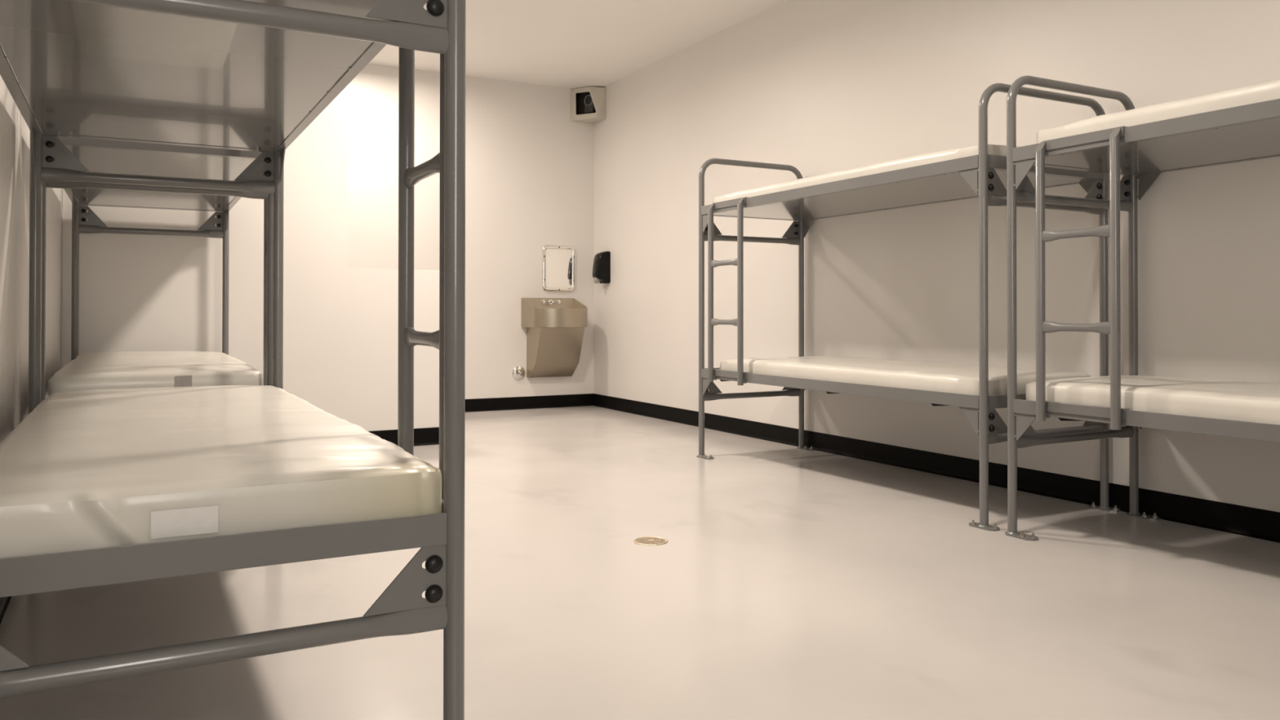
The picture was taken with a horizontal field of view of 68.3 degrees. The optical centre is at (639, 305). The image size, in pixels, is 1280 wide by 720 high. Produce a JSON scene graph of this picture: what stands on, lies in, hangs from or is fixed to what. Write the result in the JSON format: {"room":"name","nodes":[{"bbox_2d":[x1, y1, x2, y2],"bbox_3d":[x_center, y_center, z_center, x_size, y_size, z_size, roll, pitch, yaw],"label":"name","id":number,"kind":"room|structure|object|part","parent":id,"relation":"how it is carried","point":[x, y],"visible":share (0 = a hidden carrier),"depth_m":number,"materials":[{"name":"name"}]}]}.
{"room":"prison interior","nodes":[
{"label":"prison interior","id":0,"kind":"room"},
{"bbox_2d":[0,43,62,443],"bbox_3d":[-1.570,-0.551,2.155,0.100,2.757,9.878,0,-1,-28],"label":"wall","id":1,"kind":"structure","parent":0,"point":[15,133],"depth_m":2.96,"materials":[{"name":"paint"}]},
{"bbox_2d":[0,595,12,624],"bbox_3d":[-1.102,0.769,1.403,0.017,0.105,7.929,0,-1,-28],"label":"baseboard","id":2,"kind":"structure","parent":1,"relation":"attached to","point":[4,602],"depth_m":2.58,"materials":[{"name":"black plastic"}]},
{"bbox_2d":[61,84,439,431],"bbox_3d":[-2.118,-0.524,5.441,2.070,2.757,0.120,0,-1,-28],"label":"wall","id":3,"kind":"structure","parent":0,"point":[138,292],"depth_m":5.43,"materials":[{"name":"paint"}]},
{"bbox_2d":[368,426,439,445],"bbox_3d":[-2.111,0.802,5.434,2.087,0.105,0.154,0,-1,-28],"label":"baseboard","id":4,"kind":"structure","parent":3,"relation":"attached to","point":[422,436],"depth_m":5.77,"materials":[{"name":"black plastic"}]},
{"bbox_2d":[348,63,594,399],"bbox_3d":[-2.143,-0.507,7.406,3.899,2.757,0.100,0,-1,-28],"label":"wall","id":5,"kind":"structure","parent":0,"point":[530,168],"depth_m":7.85,"materials":[{"name":"paint"}]},
{"bbox_2d":[511,365,525,380],"bbox_3d":[-1.017,0.573,7.938,0.122,0.122,0.028,0,-1,-28],"label":"cover","id":6,"kind":"object","parent":5,"relation":"attached to","point":[518,373],"visible":1,"depth_m":7.93,"materials":[{"name":"silver metal"}]},
{"bbox_2d":[465,393,593,412],"bbox_3d":[-2.116,0.819,7.344,3.899,0.105,0.017,0,-1,-28],"label":"baseboard","id":7,"kind":"structure","parent":5,"relation":"attached to","point":[587,399],"depth_m":7.98,"materials":[{"name":"black plastic"}]},
{"bbox_2d":[520,297,587,377],"bbox_3d":[-0.697,0.273,7.907,0.492,0.672,0.382,0,-1,-28],"label":"basin","id":8,"kind":"object","parent":5,"relation":"attached to","point":[555,326],"visible":1,"depth_m":7.86,"materials":[{"name":"metal"}]},
{"bbox_3d":[-0.751,-0.029,8.038,0.040,0.040,0.099,0,-1,-28],"label":"spout","id":9,"kind":"part","parent":8,"relation":"part of","materials":[{"name":"silver metal"}]},
{"bbox_2d":[542,244,574,291],"bbox_3d":[-0.697,-0.316,8.121,0.306,0.395,0.017,0,-1,-28],"label":"wall mirror","id":10,"kind":"object","parent":5,"relation":"attached to","point":[557,261],"visible":1,"depth_m":8.12,"materials":[{"name":"metal"}]},
{"bbox_2d":[569,86,605,124],"bbox_3d":[-0.449,-1.735,8.140,0.229,0.277,0.242,0,-1,-28],"label":"camera","id":11,"kind":"object","parent":5,"relation":"attached to","point":[587,104],"visible":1,"depth_m":8.11,"materials":[{"name":"beige plastic"}]},
{"bbox_2d":[368,0,786,88],"bbox_3d":[0.188,-1.971,3.121,4.099,0.100,9.878,0,-1,-28],"label":"ceiling","id":12,"kind":"structure","parent":0,"point":[570,44],"depth_m":6.60,"materials":[{"name":"paint"}]},
{"bbox_2d":[0,405,1279,719],"bbox_3d":[0.187,0.886,3.097,4.099,0.100,9.878,0,-1,-28],"label":"floor","id":13,"kind":"structure","parent":0,"point":[788,582],"depth_m":2.57,"materials":[{"name":"white concrete"}]},
{"bbox_2d":[40,136,273,401],"bbox_3d":[-2.109,-0.003,4.140,0.789,1.694,2.084,0,-1,-28],"label":"bunk bed","id":14,"kind":"object","parent":13,"relation":"on","point":[105,156],"visible":0.26,"depth_m":3.69,"materials":[{"name":"grey metal"}]},
{"bbox_3d":[-2.418,-0.546,3.957,0.030,0.050,1.971,0,-1,-28],"label":"rail","id":15,"kind":"part","parent":14,"relation":"part of","materials":[{"name":"grey metal"}]},
{"bbox_3d":[-2.580,0.002,4.999,0.740,1.690,0.033,0,-1,-28],"label":"frame","id":16,"kind":"part","parent":14,"relation":"part of","materials":[{"name":"grey metal"}]},
{"bbox_3d":[-2.576,-0.537,4.997,0.678,0.050,0.038,0,-1,-28],"label":"rail","id":17,"kind":"part","parent":14,"relation":"part of","materials":[{"name":"grey metal"}]},
{"bbox_2d":[48,351,262,395],"bbox_3d":[-2.106,0.308,4.106,0.670,0.164,1.949,0,-1,-28],"label":"mattress","id":18,"kind":"object","parent":14,"relation":"on","point":[140,369],"visible":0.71,"depth_m":3.36,"materials":[{"name":"white plastic"}]},
{"bbox_3d":[-1.643,-0.552,3.246,0.678,0.050,0.038,0,-1,-28],"label":"rail","id":19,"kind":"part","parent":14,"relation":"part of","materials":[{"name":"grey metal"}]},
{"bbox_3d":[-1.800,-0.542,4.286,0.030,0.050,1.971,0,-1,-28],"label":"rail","id":20,"kind":"part","parent":14,"relation":"part of","materials":[{"name":"grey metal"}]},
{"bbox_2d":[0,0,466,719],"bbox_3d":[-1.081,-0.019,2.229,0.789,1.694,2.084,0,-1,-28],"label":"bunk bed","id":21,"kind":"object","parent":13,"relation":"on","point":[247,75],"visible":0.71,"depth_m":1.71,"materials":[{"name":"grey metal"}]},
{"bbox_3d":[-1.389,-0.561,2.044,0.030,0.050,1.971,0,-1,-28],"label":"rail","id":22,"kind":"part","parent":21,"relation":"part of","materials":[{"name":"grey metal"}]},
{"bbox_3d":[-1.558,-0.014,3.085,0.740,1.690,0.033,0,-1,-28],"label":"frame","id":23,"kind":"part","parent":21,"relation":"part of","materials":[{"name":"grey metal"}]},
{"bbox_3d":[-1.554,-0.553,3.083,0.678,0.050,0.038,0,-1,-28],"label":"rail","id":24,"kind":"part","parent":21,"relation":"part of","materials":[{"name":"grey metal"}]},
{"bbox_2d":[0,385,441,558],"bbox_3d":[-1.065,0.311,2.199,0.669,0.126,1.955,0,-1,-28],"label":"mattress","id":25,"kind":"object","parent":21,"relation":"on","point":[86,469],"visible":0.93,"depth_m":1.47,"materials":[{"name":"plastic"}]},
{"bbox_3d":[-0.609,0.348,1.331,0.678,0.050,0.038,0,-1,-28],"label":"rail","id":26,"kind":"part","parent":21,"relation":"part of","materials":[{"name":"grey metal"}]},
{"bbox_3d":[-0.773,-0.558,2.378,0.030,0.050,1.971,0,-1,-28],"label":"rail","id":27,"kind":"part","parent":21,"relation":"part of","materials":[{"name":"grey metal"}]},
{"bbox_3d":[-0.773,0.357,2.370,0.030,0.050,1.971,0,-1,-28],"label":"rail","id":28,"kind":"part","parent":21,"relation":"part of","materials":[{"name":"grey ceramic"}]},
{"bbox_3d":[-0.605,-0.028,1.327,0.740,1.690,0.033,0,-1,-28],"label":"frame","id":29,"kind":"part","parent":21,"relation":"part of","materials":[{"name":"grey metal"}]},
{"bbox_2d":[633,536,667,545],"bbox_3d":[0.038,0.837,3.349,0.123,0.004,0.123,0,-1,-28],"label":"floor drain","id":30,"kind":"object","parent":13,"relation":"on","point":[647,540],"visible":1,"depth_m":3.35,"materials":[{"name":"gold metal"}]},
{"bbox_2d":[696,83,1120,531],"bbox_3d":[1.135,0.002,4.600,0.789,1.694,2.084,0,-1,-28],"label":"bunk bed","id":31,"kind":"object","parent":13,"relation":"on","point":[983,175],"visible":0.89,"depth_m":4.10,"materials":[{"name":"grey metal"}]},
{"bbox_3d":[0.366,0.849,5.291,0.060,0.011,0.124,0,-1,-28],"label":"foot plate","id":32,"kind":"part","parent":31,"relation":"part of","materials":[{"name":"grey metal"}]},
{"bbox_3d":[0.486,0.369,5.062,0.024,0.034,0.309,0,-1,-28],"label":"hook plate","id":33,"kind":"part","parent":31,"relation":"part of","materials":[{"name":"grey metal"}]},
{"bbox_3d":[0.659,0.008,5.502,0.740,1.690,0.033,0,-1,-28],"label":"frame","id":34,"kind":"part","parent":31,"relation":"part of","materials":[{"name":"grey metal"}]},
{"bbox_3d":[0.663,-0.531,5.499,0.678,0.050,0.038,0,-1,-28],"label":"rail","id":35,"kind":"part","parent":31,"relation":"part of","materials":[{"name":"grey metal"}]},
{"bbox_3d":[0.988,0.852,5.628,0.060,0.011,0.124,0,-1,-28],"label":"foot plate","id":36,"kind":"part","parent":31,"relation":"part of","materials":[{"name":"grey metal"}]},
{"bbox_3d":[0.828,-0.540,4.460,0.030,0.050,1.971,0,-1,-28],"label":"rail","id":37,"kind":"part","parent":31,"relation":"part of","materials":[{"name":"grey metal"}]},
{"bbox_3d":[0.827,0.376,4.452,0.030,0.050,1.971,0,-1,-28],"label":"rail","id":38,"kind":"part","parent":31,"relation":"part of","materials":[{"name":"grey metal"}]},
{"bbox_2d":[712,143,1018,203],"bbox_3d":[1.144,-0.576,4.612,0.652,0.111,1.936,0,-1,-28],"label":"mattress","id":39,"kind":"object","parent":31,"relation":"on","point":[993,149],"visible":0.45,"depth_m":4.17,"materials":[{"name":"white plastic"}]},
{"bbox_2d":[719,355,1090,395],"bbox_3d":[1.154,0.334,4.574,0.670,0.122,1.852,0,-1,-28],"label":"mattress","id":40,"kind":"object","parent":31,"relation":"on","point":[940,377],"visible":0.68,"depth_m":4.14,"materials":[{"name":"white plastic"}]},
{"bbox_3d":[1.444,-0.537,4.794,0.030,0.050,1.971,0,-1,-28],"label":"rail","id":41,"kind":"part","parent":31,"relation":"part of","materials":[{"name":"grey metal"}]},
{"bbox_3d":[1.301,0.835,3.568,0.060,0.011,0.124,0,-1,-28],"label":"foot plate","id":42,"kind":"part","parent":31,"relation":"part of","materials":[{"name":"grey metal"}]},
{"bbox_3d":[1.608,0.369,3.748,0.678,0.050,0.038,0,-1,-28],"label":"rail","id":43,"kind":"part","parent":31,"relation":"part of","materials":[{"name":"grey metal"}]},
{"bbox_3d":[1.612,-0.007,3.744,0.740,1.690,0.033,0,-1,-28],"label":"frame","id":44,"kind":"part","parent":31,"relation":"part of","materials":[{"name":"grey metal"}]},
{"bbox_3d":[1.608,-0.546,3.755,0.678,0.050,0.038,0,-1,-28],"label":"rail","id":45,"kind":"part","parent":31,"relation":"part of","materials":[{"name":"grey metal"}]},
{"bbox_3d":[1.923,0.838,3.905,0.060,0.011,0.124,0,-1,-28],"label":"foot plate","id":46,"kind":"part","parent":31,"relation":"part of","materials":[{"name":"grey metal"}]},
{"bbox_2d":[1004,75,1279,541],"bbox_3d":[2.151,-0.013,2.727,0.789,1.694,2.084,0,-1,-28],"label":"bunk bed","id":47,"kind":"object","parent":13,"relation":"on","point":[1251,131],"visible":0.95,"depth_m":3.30,"materials":[{"name":"grey metal"}]},
{"bbox_3d":[1.382,0.834,3.418,0.060,0.011,0.124,0,-1,-28],"label":"foot plate","id":48,"kind":"part","parent":47,"relation":"part of","materials":[{"name":"grey metal"}]},
{"bbox_3d":[1.674,-0.008,3.629,0.740,1.690,0.033,0,-1,-28],"label":"frame","id":49,"kind":"part","parent":47,"relation":"part of","materials":[{"name":"grey metal"}]},
{"bbox_3d":[1.678,-0.547,3.627,0.678,0.050,0.038,0,-1,-28],"label":"rail","id":50,"kind":"part","parent":47,"relation":"part of","materials":[{"name":"grey metal"}]},
{"bbox_3d":[1.501,0.354,3.190,0.024,0.034,0.309,0,-1,-28],"label":"hook plate","id":51,"kind":"part","parent":47,"relation":"part of","materials":[{"name":"grey metal"}]},
{"bbox_3d":[2.004,0.837,3.755,0.060,0.011,0.124,0,-1,-28],"label":"foot plate","id":52,"kind":"part","parent":47,"relation":"part of","materials":[{"name":"grey metal"}]},
{"bbox_3d":[1.843,-0.555,2.588,0.030,0.050,1.971,0,-1,-28],"label":"rail","id":53,"kind":"part","parent":47,"relation":"part of","materials":[{"name":"grey metal"}]},
{"bbox_3d":[1.843,0.360,2.580,0.030,0.050,1.971,0,-1,-28],"label":"rail","id":54,"kind":"part","parent":47,"relation":"part of","materials":[{"name":"grey metal"}]},
{"bbox_2d":[1025,375,1279,424],"bbox_3d":[2.146,0.318,2.744,0.670,0.123,1.944,0,-1,-28],"label":"mattress","id":55,"kind":"object","parent":47,"relation":"on","point":[1226,399],"visible":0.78,"depth_m":3.00,"materials":[{"name":"white plastic"}]},
{"bbox_2d":[1036,78,1279,143],"bbox_3d":[2.149,-0.595,2.759,0.653,0.120,1.952,0,-1,-28],"label":"mattress","id":56,"kind":"object","parent":47,"relation":"on","point":[1270,90],"visible":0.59,"depth_m":2.97,"materials":[{"name":"white plastic"}]},
{"bbox_3d":[2.459,-0.552,2.922,0.030,0.050,1.971,0,-1,-28],"label":"rail","id":57,"kind":"part","parent":47,"relation":"part of","materials":[{"name":"grey metal"}]},
{"bbox_2d":[593,0,1279,511],"bbox_3d":[1.945,-0.533,4.062,0.100,2.757,9.878,0,-1,-28],"label":"wall","id":58,"kind":"structure","parent":0,"point":[815,87],"depth_m":4.82,"materials":[{"name":"paint"}]},
{"bbox_2d":[592,251,610,283],"bbox_3d":[-0.336,-0.321,8.029,0.126,0.277,0.124,0,-1,-28],"label":"soap dispenser","id":59,"kind":"object","parent":58,"relation":"attached to","point":[602,261],"visible":1,"depth_m":7.99,"materials":[{"name":"black plastic"}]},
{"bbox_2d":[592,393,1279,542],"bbox_3d":[1.893,0.792,4.023,0.017,0.105,9.678,0,-1,-28],"label":"baseboard","id":60,"kind":"structure","parent":58,"relation":"attached to","point":[1259,523],"depth_m":4.42,"materials":[{"name":"black plastic"}]}
]}

